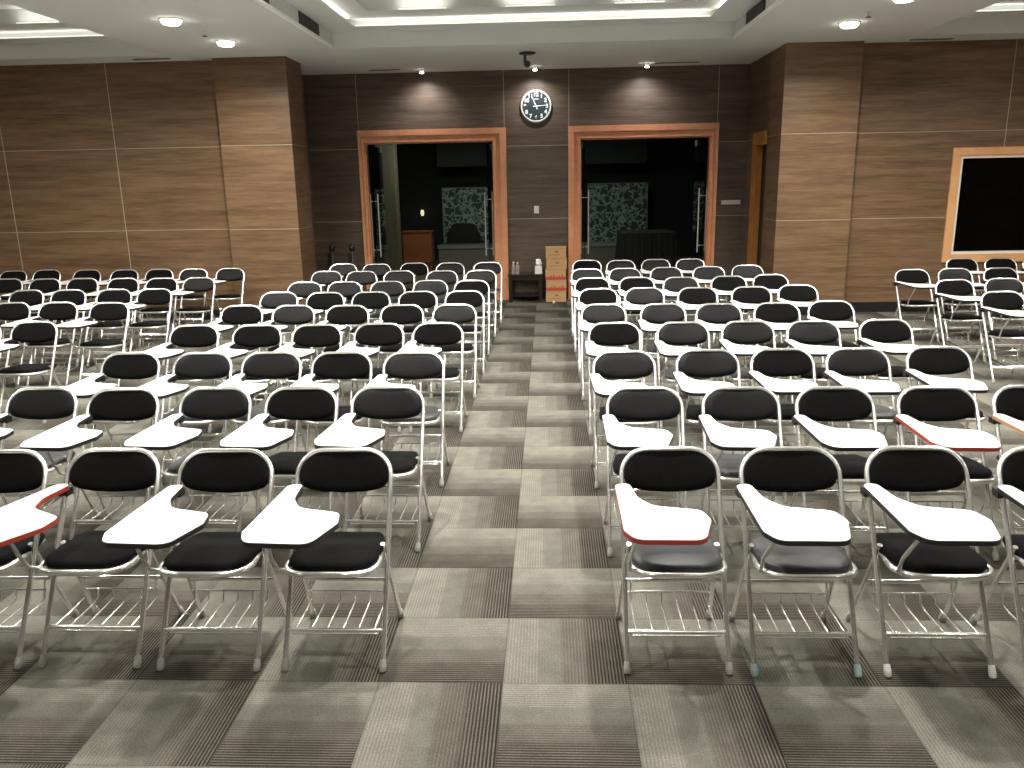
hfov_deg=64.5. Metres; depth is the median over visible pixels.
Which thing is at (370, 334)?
chair
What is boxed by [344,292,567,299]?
baseboard
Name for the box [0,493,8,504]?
chair
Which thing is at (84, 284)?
chair
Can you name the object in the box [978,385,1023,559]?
chair
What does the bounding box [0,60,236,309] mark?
wall
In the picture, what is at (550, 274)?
cardboard box
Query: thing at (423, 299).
chair
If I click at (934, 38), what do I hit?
ceiling vent
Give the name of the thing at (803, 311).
baseboard
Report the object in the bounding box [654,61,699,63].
ceiling vent
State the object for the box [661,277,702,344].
chair
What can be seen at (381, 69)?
ceiling vent
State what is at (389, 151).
column
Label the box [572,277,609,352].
chair
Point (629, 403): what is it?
chair
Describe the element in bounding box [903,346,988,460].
chair
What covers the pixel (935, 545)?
chair
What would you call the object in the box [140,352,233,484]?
chair
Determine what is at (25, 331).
chair
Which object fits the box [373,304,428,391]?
chair
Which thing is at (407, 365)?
chair
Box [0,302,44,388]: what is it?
chair
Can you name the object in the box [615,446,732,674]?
chair
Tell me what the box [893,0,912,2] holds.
recessed light
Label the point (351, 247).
barrier post
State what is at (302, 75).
wall
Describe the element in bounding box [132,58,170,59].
ceiling vent
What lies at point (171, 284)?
chair
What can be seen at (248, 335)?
chair
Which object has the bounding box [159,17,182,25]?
recessed light
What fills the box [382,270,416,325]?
chair
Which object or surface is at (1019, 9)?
recessed light
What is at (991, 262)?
chair
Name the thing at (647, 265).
chair
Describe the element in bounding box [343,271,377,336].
chair
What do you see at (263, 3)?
ceiling vent
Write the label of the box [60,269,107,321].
chair
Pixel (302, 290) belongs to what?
chair
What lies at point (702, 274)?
chair
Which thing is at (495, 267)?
chair
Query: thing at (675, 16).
recessed light
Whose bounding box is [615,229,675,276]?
draped table
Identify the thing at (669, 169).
wall
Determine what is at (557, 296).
cardboard box
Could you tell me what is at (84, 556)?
chair
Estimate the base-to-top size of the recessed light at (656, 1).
0.016 m
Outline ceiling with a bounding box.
[0,0,1023,74]
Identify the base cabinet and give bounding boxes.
[401,230,434,270]
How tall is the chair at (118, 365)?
0.832 m
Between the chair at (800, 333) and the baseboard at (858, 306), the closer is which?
the chair at (800, 333)
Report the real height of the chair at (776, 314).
0.832 m
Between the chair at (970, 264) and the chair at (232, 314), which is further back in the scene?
the chair at (970, 264)
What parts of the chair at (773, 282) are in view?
backrest, frame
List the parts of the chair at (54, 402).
frame, backrest, seat, seat frame, leg, leg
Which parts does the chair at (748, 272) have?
frame, backrest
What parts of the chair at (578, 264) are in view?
backrest, frame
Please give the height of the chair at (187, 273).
0.832 m
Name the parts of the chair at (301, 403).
leg, seat frame, seat, frame, backrest, leg, leg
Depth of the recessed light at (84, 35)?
10.70 m
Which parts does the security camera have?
mount plate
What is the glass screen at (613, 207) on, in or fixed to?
on the floor
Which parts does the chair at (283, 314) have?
seat, frame, backrest, leg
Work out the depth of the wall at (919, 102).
11.33 m
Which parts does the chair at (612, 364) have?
leg, leg, seat, backrest, frame, seat frame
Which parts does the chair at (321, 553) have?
leg, leg, seat frame, seat, backrest, frame, leg, leg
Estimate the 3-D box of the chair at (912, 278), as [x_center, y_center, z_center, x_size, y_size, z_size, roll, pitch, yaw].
[4.894,-0.931,9.746,0.467,0.832,0.713,-1,14,1]
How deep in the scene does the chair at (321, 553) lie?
3.39 m
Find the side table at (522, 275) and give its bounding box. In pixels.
[508,272,542,302]
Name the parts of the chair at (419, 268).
backrest, frame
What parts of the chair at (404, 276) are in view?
frame, backrest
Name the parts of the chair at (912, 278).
leg, backrest, frame, seat, seat frame, leg, leg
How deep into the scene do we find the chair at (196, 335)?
6.84 m
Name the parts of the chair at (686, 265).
backrest, frame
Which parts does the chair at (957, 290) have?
leg, leg, backrest, frame, seat, seat frame, leg, leg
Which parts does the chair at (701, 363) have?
leg, leg, seat, backrest, frame, seat frame, leg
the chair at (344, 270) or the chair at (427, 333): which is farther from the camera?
the chair at (344, 270)
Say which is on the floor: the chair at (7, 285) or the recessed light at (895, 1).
the chair at (7, 285)
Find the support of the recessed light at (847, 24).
in the ceiling
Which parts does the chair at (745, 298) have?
backrest, frame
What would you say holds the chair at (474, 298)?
on the floor
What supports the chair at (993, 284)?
on the floor
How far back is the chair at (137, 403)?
4.68 m
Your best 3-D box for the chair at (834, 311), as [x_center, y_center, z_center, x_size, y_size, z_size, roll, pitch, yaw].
[2.944,-0.301,7.357,0.479,0.832,0.692,0,14,3]
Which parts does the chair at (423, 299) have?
seat, backrest, frame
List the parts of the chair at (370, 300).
frame, backrest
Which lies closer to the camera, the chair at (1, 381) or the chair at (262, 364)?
the chair at (262, 364)
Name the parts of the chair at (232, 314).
frame, backrest, seat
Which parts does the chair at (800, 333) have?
leg, backrest, frame, seat frame, seat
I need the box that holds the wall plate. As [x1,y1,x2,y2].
[721,200,739,204]
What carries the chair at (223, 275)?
on the floor
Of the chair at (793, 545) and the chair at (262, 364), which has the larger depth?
the chair at (262, 364)
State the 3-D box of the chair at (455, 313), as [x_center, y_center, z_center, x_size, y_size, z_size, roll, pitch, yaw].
[-0.577,-0.286,7.566,0.483,0.831,0.717,0,14,3]
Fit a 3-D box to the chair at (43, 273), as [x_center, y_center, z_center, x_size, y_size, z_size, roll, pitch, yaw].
[-6.870,-1.211,11.768,0.467,0.832,0.713,0,14,3]
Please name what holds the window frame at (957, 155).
in the wall at (919, 102)
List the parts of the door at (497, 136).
door handle, glass door leaf, door handle, door handle, glass door leaf, door handle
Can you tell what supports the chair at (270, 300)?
on the floor
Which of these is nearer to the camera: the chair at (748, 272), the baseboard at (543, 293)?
the chair at (748, 272)
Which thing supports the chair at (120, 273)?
on the floor
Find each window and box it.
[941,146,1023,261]
[953,157,1023,250]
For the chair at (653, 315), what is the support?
on the floor
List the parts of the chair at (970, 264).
backrest, frame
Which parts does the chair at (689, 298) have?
backrest, frame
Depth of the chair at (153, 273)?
11.74 m
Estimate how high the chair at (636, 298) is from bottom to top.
0.831 m
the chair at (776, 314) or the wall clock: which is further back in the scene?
the wall clock
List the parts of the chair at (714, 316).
seat, backrest, frame, leg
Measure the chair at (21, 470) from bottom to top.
0.831 m
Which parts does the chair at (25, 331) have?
leg, leg, seat, seat frame, frame, backrest, leg, leg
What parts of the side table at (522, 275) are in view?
leg, leg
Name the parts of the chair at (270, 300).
frame, backrest, seat, seat frame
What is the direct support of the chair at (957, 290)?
on the floor
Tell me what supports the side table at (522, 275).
on the floor
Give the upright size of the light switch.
0.120 m
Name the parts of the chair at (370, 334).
leg, seat frame, seat, backrest, frame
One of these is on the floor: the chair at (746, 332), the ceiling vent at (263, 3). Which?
the chair at (746, 332)
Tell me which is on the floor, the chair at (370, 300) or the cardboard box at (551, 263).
the chair at (370, 300)
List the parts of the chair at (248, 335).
seat, seat frame, frame, backrest, leg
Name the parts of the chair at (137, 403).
leg, leg, frame, backrest, leg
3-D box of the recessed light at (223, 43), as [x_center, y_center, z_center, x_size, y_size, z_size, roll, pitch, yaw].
[-3.542,-4.208,10.046,0.244,0.060,0.244,0,14,3]
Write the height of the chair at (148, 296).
0.832 m
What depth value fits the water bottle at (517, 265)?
13.46 m
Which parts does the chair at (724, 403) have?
leg, leg, seat frame, seat, backrest, frame, leg, leg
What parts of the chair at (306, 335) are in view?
seat, seat frame, backrest, frame, leg, leg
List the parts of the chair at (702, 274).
backrest, frame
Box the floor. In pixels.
[0,256,1023,767]
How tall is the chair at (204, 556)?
0.831 m
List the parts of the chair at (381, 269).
frame, backrest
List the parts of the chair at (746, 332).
backrest, frame, seat frame, seat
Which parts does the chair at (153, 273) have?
frame, backrest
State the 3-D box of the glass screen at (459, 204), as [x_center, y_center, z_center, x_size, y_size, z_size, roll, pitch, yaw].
[-1.159,-4.057,20.666,1.190,1.850,0.040,0,14,3]
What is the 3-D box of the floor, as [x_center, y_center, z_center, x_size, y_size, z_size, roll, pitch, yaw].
[0.231,-0.298,9.370,18.600,0.050,24.600,0,14,3]
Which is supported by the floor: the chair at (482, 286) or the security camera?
the chair at (482, 286)
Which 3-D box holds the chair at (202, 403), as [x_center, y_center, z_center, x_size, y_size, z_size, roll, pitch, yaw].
[-1.736,0.497,4.499,0.492,0.832,0.730,0,14,4]
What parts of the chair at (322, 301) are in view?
backrest, frame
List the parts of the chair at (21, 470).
backrest, seat, seat frame, frame, leg, leg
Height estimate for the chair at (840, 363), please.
0.832 m
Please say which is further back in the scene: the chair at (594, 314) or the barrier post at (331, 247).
the barrier post at (331, 247)
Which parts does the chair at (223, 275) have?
seat frame, seat, frame, backrest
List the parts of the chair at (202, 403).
seat frame, leg, seat, leg, frame, backrest, leg, leg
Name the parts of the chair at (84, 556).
leg, leg, seat frame, seat, frame, backrest, leg, leg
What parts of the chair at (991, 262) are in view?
backrest, frame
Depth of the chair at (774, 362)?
5.45 m
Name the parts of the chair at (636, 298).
backrest, frame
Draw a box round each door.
[357,127,508,299]
[568,123,719,298]
[746,130,767,285]
[757,145,766,265]
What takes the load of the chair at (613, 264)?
on the floor
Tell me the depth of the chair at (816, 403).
4.42 m
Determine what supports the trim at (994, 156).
attached to the wall at (919, 102)
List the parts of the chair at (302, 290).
backrest, frame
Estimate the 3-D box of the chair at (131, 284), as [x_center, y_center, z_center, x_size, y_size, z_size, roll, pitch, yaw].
[-5.092,-0.909,10.416,0.467,0.832,0.713,-1,14,1]
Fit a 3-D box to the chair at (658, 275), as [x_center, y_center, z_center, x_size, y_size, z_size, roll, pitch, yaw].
[2.003,-1.068,10.519,0.477,0.831,0.685,0,14,4]
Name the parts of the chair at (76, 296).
frame, backrest, leg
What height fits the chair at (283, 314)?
0.831 m
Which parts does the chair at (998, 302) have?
leg, leg, frame, seat, seat frame, backrest, leg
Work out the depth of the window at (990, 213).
11.55 m
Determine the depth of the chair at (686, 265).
11.78 m
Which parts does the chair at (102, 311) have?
leg, leg, seat frame, seat, frame, backrest, leg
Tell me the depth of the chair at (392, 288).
9.72 m
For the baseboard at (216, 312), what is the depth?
12.39 m
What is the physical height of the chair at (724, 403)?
0.832 m
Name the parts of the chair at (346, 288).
frame, backrest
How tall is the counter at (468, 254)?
0.500 m
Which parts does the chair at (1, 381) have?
leg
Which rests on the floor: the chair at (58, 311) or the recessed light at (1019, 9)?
the chair at (58, 311)
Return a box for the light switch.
[534,206,538,212]
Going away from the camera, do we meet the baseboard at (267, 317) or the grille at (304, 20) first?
the grille at (304, 20)
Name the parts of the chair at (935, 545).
leg, leg, backrest, frame, seat, seat frame, leg, leg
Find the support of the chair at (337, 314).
on the floor
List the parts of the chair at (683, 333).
leg, backrest, frame, seat, seat frame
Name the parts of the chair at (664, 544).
leg, leg, backrest, frame, seat, seat frame, leg, leg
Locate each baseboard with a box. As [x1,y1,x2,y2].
[0,310,221,321]
[260,314,271,320]
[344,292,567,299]
[798,308,807,314]
[848,301,1021,311]
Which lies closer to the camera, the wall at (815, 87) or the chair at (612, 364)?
the chair at (612, 364)
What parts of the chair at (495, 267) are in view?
backrest, frame, leg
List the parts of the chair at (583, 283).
leg, frame, backrest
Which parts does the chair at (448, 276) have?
backrest, frame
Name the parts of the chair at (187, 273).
seat frame, seat, frame, backrest, leg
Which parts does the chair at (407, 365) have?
leg, leg, seat frame, seat, backrest, frame, leg, leg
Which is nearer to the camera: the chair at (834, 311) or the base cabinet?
the chair at (834, 311)
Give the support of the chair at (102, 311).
on the floor
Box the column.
[375,144,402,270]
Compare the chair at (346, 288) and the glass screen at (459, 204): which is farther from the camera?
the glass screen at (459, 204)
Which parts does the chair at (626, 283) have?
backrest, frame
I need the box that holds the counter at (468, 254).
[438,241,615,265]
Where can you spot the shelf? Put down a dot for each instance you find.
(513, 294)
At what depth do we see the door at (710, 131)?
13.39 m
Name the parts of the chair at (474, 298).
backrest, frame, seat, seat frame, leg, leg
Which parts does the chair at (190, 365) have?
leg, leg, seat, seat frame, frame, backrest, leg, leg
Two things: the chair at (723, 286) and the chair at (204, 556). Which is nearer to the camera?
the chair at (204, 556)
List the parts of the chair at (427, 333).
seat frame, backrest, frame, seat, leg, leg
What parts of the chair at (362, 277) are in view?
backrest, frame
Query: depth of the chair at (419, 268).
11.93 m
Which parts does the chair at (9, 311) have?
backrest, frame, leg, leg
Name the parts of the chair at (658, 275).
backrest, frame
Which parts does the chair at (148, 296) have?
leg, leg, seat frame, seat, frame, backrest, leg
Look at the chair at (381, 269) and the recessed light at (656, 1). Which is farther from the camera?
the chair at (381, 269)
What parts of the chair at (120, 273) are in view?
backrest, frame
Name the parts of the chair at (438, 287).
seat, frame, backrest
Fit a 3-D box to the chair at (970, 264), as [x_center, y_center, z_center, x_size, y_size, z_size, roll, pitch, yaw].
[6.150,-1.251,10.939,0.467,0.832,0.713,0,14,3]
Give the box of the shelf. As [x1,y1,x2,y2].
[512,293,538,296]
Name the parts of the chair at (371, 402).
leg, leg, backrest, frame, seat, seat frame, leg, leg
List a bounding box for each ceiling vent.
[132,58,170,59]
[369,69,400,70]
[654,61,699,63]
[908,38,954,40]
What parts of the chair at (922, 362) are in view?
leg, leg, backrest, frame, leg, seat frame, seat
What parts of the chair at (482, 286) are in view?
backrest, frame, seat, leg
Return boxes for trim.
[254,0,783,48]
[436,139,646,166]
[951,155,1023,253]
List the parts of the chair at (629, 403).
leg, leg, seat, backrest, frame, leg, leg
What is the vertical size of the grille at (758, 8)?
0.155 m
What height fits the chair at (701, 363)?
0.832 m
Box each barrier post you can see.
[328,245,334,268]
[348,244,354,263]
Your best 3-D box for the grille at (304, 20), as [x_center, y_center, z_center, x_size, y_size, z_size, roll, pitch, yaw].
[-2.405,-4.265,9.641,0.018,0.155,0.820,0,14,3]
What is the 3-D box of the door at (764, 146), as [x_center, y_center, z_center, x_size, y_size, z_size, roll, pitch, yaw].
[3.907,-2.466,12.527,0.030,2.500,0.620,0,14,3]
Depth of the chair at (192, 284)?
10.50 m
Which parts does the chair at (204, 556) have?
leg, leg, seat frame, seat, frame, backrest, leg, leg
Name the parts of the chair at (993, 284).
leg, leg, seat, frame, backrest, seat frame, leg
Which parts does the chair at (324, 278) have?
backrest, frame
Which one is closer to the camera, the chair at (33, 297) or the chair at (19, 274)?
the chair at (33, 297)
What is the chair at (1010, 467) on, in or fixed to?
on the floor
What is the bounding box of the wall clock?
[520,90,551,122]
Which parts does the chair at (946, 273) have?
leg, leg, backrest, frame, seat, seat frame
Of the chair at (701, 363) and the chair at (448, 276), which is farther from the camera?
the chair at (448, 276)
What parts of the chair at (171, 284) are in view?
leg, seat frame, seat, frame, backrest, leg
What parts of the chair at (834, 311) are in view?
backrest, frame, seat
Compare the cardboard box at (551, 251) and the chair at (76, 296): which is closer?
the chair at (76, 296)
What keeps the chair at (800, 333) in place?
on the floor
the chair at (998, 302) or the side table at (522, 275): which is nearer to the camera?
the chair at (998, 302)
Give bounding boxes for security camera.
[519,51,535,67]
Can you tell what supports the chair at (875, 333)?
on the floor
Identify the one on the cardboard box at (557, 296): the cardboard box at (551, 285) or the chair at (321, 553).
the cardboard box at (551, 285)
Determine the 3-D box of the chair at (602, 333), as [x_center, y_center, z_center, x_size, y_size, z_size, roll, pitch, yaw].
[0.813,-0.027,6.417,0.473,0.832,0.687,0,14,3]
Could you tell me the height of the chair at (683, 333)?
0.832 m
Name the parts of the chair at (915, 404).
leg, backrest, frame, leg, seat, seat frame, leg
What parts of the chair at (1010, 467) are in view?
leg, frame, seat, seat frame, backrest, leg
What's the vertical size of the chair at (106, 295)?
0.832 m
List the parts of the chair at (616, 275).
backrest, frame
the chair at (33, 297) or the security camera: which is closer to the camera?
the chair at (33, 297)
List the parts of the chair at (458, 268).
backrest, frame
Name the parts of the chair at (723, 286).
frame, backrest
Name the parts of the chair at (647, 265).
backrest, frame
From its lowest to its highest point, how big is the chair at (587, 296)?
0.832 m
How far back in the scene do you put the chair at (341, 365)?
5.61 m
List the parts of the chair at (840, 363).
leg, backrest, frame, seat frame, seat, leg, leg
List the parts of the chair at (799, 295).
backrest, frame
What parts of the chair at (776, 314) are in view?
seat, backrest, frame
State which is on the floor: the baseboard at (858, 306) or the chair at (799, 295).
the chair at (799, 295)
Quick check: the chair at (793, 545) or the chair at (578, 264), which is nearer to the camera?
the chair at (793, 545)
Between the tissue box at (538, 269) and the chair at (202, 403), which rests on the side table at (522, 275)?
the tissue box at (538, 269)
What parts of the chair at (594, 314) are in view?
leg, backrest, frame, seat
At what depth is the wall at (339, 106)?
13.26 m
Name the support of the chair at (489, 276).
on the floor
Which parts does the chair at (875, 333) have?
backrest, frame, seat, seat frame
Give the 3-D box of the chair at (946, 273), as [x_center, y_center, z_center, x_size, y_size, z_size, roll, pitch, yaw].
[5.432,-0.946,9.766,0.467,0.832,0.713,-1,14,0]
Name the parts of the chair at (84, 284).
backrest, frame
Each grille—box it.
[298,11,319,35]
[746,0,765,23]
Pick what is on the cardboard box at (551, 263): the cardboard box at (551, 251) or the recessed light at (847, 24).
the cardboard box at (551, 251)
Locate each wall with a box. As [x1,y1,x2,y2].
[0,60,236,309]
[212,56,317,309]
[301,74,318,271]
[304,64,749,291]
[368,138,707,260]
[740,52,771,264]
[760,41,863,301]
[844,39,1023,301]
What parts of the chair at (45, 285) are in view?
backrest, frame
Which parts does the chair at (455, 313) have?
seat, frame, backrest, seat frame, leg, leg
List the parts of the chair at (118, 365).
leg, leg, seat frame, backrest, frame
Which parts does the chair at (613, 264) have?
backrest, frame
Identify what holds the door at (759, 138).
in the wall at (760, 69)
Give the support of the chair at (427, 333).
on the floor
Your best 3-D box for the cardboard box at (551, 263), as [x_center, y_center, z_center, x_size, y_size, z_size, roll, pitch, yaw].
[0.743,-2.020,13.539,0.336,0.177,0.242,0,14,3]
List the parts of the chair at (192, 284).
seat frame, seat, frame, backrest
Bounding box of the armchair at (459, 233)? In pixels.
[447,223,480,243]
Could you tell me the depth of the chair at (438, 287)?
9.74 m
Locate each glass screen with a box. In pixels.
[442,187,488,243]
[587,182,647,241]
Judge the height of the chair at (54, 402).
0.831 m
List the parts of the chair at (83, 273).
frame, backrest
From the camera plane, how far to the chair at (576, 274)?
10.69 m
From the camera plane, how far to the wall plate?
13.40 m
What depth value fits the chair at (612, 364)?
5.47 m
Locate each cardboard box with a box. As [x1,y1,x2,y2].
[545,268,565,279]
[546,246,565,257]
[546,257,566,268]
[546,280,565,290]
[546,291,565,301]
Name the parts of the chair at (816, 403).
leg, leg, backrest, frame, seat, seat frame, leg, leg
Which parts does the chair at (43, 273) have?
frame, backrest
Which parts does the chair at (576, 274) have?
leg, backrest, frame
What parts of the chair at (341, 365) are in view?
leg, leg, seat frame, seat, frame, backrest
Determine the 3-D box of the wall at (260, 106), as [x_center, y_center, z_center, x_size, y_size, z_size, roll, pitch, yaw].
[-3.608,-2.829,12.062,1.033,3.705,0.723,0,14,3]
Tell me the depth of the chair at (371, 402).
4.57 m
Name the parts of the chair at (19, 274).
backrest, frame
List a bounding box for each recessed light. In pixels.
[13,35,103,37]
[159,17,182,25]
[215,40,235,46]
[355,16,698,25]
[398,1,663,9]
[838,21,860,28]
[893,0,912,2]
[983,9,1023,10]
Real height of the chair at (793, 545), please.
0.832 m
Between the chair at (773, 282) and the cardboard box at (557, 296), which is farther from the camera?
the cardboard box at (557, 296)
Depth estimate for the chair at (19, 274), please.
11.91 m
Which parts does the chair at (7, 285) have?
backrest, frame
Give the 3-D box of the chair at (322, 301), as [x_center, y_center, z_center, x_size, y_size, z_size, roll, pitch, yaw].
[-2.047,-0.521,8.622,0.486,0.832,0.726,0,14,3]
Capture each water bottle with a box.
[512,262,514,273]
[516,262,518,273]
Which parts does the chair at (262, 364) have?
seat, seat frame, frame, backrest, leg, leg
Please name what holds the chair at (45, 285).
on the floor
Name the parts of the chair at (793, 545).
leg, leg, backrest, frame, seat, seat frame, leg, leg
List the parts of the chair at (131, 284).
backrest, frame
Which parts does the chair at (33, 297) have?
leg, frame, backrest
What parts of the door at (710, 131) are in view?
door handle, glass pane, glass door leaf, door handle, glass door leaf, door handle, door handle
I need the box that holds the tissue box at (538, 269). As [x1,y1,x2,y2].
[535,259,541,273]
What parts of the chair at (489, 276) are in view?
backrest, frame, leg, leg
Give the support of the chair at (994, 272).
on the floor
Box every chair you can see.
[0,270,32,321]
[0,278,22,335]
[0,289,55,363]
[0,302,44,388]
[0,302,89,386]
[0,321,61,423]
[0,328,9,397]
[0,386,99,546]
[0,447,184,667]
[0,449,78,669]
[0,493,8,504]
[1,278,70,337]
[20,387,163,539]
[22,269,68,321]
[30,289,97,365]
[44,278,107,338]
[56,302,140,387]
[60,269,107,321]
[66,352,172,458]
[77,289,138,365]
[86,278,147,345]
[95,269,144,329]
[102,448,291,671]
[120,288,180,365]
[124,387,262,549]
[131,278,178,346]
[134,269,180,329]
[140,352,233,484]
[143,324,218,432]
[171,277,222,339]
[173,268,213,328]
[205,268,244,326]
[207,305,271,396]
[207,324,281,433]
[217,351,305,484]
[220,386,349,518]
[241,447,403,671]
[256,292,304,363]
[260,305,314,397]
[275,324,345,428]
[283,282,321,355]
[291,351,375,451]
[296,292,344,369]
[304,271,341,325]
[314,386,432,551]
[317,305,369,386]
[318,281,361,343]
[323,263,357,310]
[337,323,404,432]
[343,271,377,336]
[344,291,390,360]
[361,263,390,323]
[365,351,449,486]
[369,281,407,347]
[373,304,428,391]
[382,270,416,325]
[398,262,429,321]
[398,291,437,345]
[398,322,467,432]
[411,280,447,340]
[425,270,459,325]
[428,304,479,398]
[434,262,464,319]
[444,290,486,373]
[453,280,491,355]
[463,270,498,336]
[471,262,503,322]
[569,268,603,335]
[571,260,601,320]
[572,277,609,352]
[576,288,618,371]
[578,303,627,400]
[585,322,643,434]
[589,350,658,488]
[602,386,687,556]
[605,260,637,320]
[608,268,643,335]
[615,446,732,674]
[617,277,655,343]
[622,287,667,368]
[638,303,691,400]
[640,259,672,302]
[650,267,682,334]
[654,321,713,428]
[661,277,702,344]
[673,349,745,483]
[674,287,720,362]
[675,258,706,302]
[691,266,727,320]
[694,303,747,401]
[698,386,787,539]
[707,275,750,345]
[719,320,779,425]
[729,286,772,356]
[729,446,861,677]
[731,265,763,319]
[745,348,821,453]
[748,302,800,385]
[752,274,788,341]
[776,284,824,366]
[783,320,849,432]
[790,386,888,531]
[806,300,861,382]
[822,347,900,486]
[845,445,1000,677]
[856,319,924,430]
[880,386,1000,560]
[893,269,939,341]
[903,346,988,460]
[929,268,983,340]
[929,279,985,360]
[940,258,984,322]
[968,291,1023,383]
[969,446,1023,673]
[973,267,1023,340]
[974,278,1023,359]
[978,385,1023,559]
[979,257,1023,322]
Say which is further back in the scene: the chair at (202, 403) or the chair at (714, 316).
the chair at (714, 316)
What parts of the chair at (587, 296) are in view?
leg, backrest, frame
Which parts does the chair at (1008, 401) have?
leg, frame, backrest, leg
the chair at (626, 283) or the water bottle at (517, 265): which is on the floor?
the chair at (626, 283)
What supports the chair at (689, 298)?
on the floor
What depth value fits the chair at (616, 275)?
10.67 m
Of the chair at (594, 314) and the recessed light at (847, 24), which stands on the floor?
the chair at (594, 314)
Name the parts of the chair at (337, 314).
seat, backrest, frame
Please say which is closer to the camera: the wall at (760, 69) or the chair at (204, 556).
the chair at (204, 556)
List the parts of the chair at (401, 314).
leg, seat frame, seat, frame, backrest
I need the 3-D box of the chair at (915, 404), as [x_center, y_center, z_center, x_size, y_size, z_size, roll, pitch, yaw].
[2.290,0.487,4.233,0.475,0.832,0.689,0,14,4]
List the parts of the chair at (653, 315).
backrest, seat, frame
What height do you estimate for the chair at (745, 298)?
0.831 m
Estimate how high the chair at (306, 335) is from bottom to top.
0.832 m
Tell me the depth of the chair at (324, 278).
11.00 m
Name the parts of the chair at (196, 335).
leg, seat, seat frame, frame, backrest, leg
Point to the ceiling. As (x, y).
(131, 29)
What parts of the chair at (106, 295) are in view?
leg, seat frame, seat, frame, backrest, leg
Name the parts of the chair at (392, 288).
seat, frame, backrest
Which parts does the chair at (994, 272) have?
backrest, frame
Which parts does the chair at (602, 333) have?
leg, backrest, frame, seat, seat frame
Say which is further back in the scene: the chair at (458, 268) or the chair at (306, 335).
the chair at (458, 268)
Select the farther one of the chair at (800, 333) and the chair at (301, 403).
the chair at (800, 333)
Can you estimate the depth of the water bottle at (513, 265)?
13.53 m
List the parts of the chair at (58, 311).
leg, leg, seat frame, seat, backrest, frame, leg, leg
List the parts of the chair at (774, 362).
backrest, frame, seat, seat frame, leg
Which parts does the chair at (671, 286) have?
frame, backrest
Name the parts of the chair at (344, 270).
backrest, frame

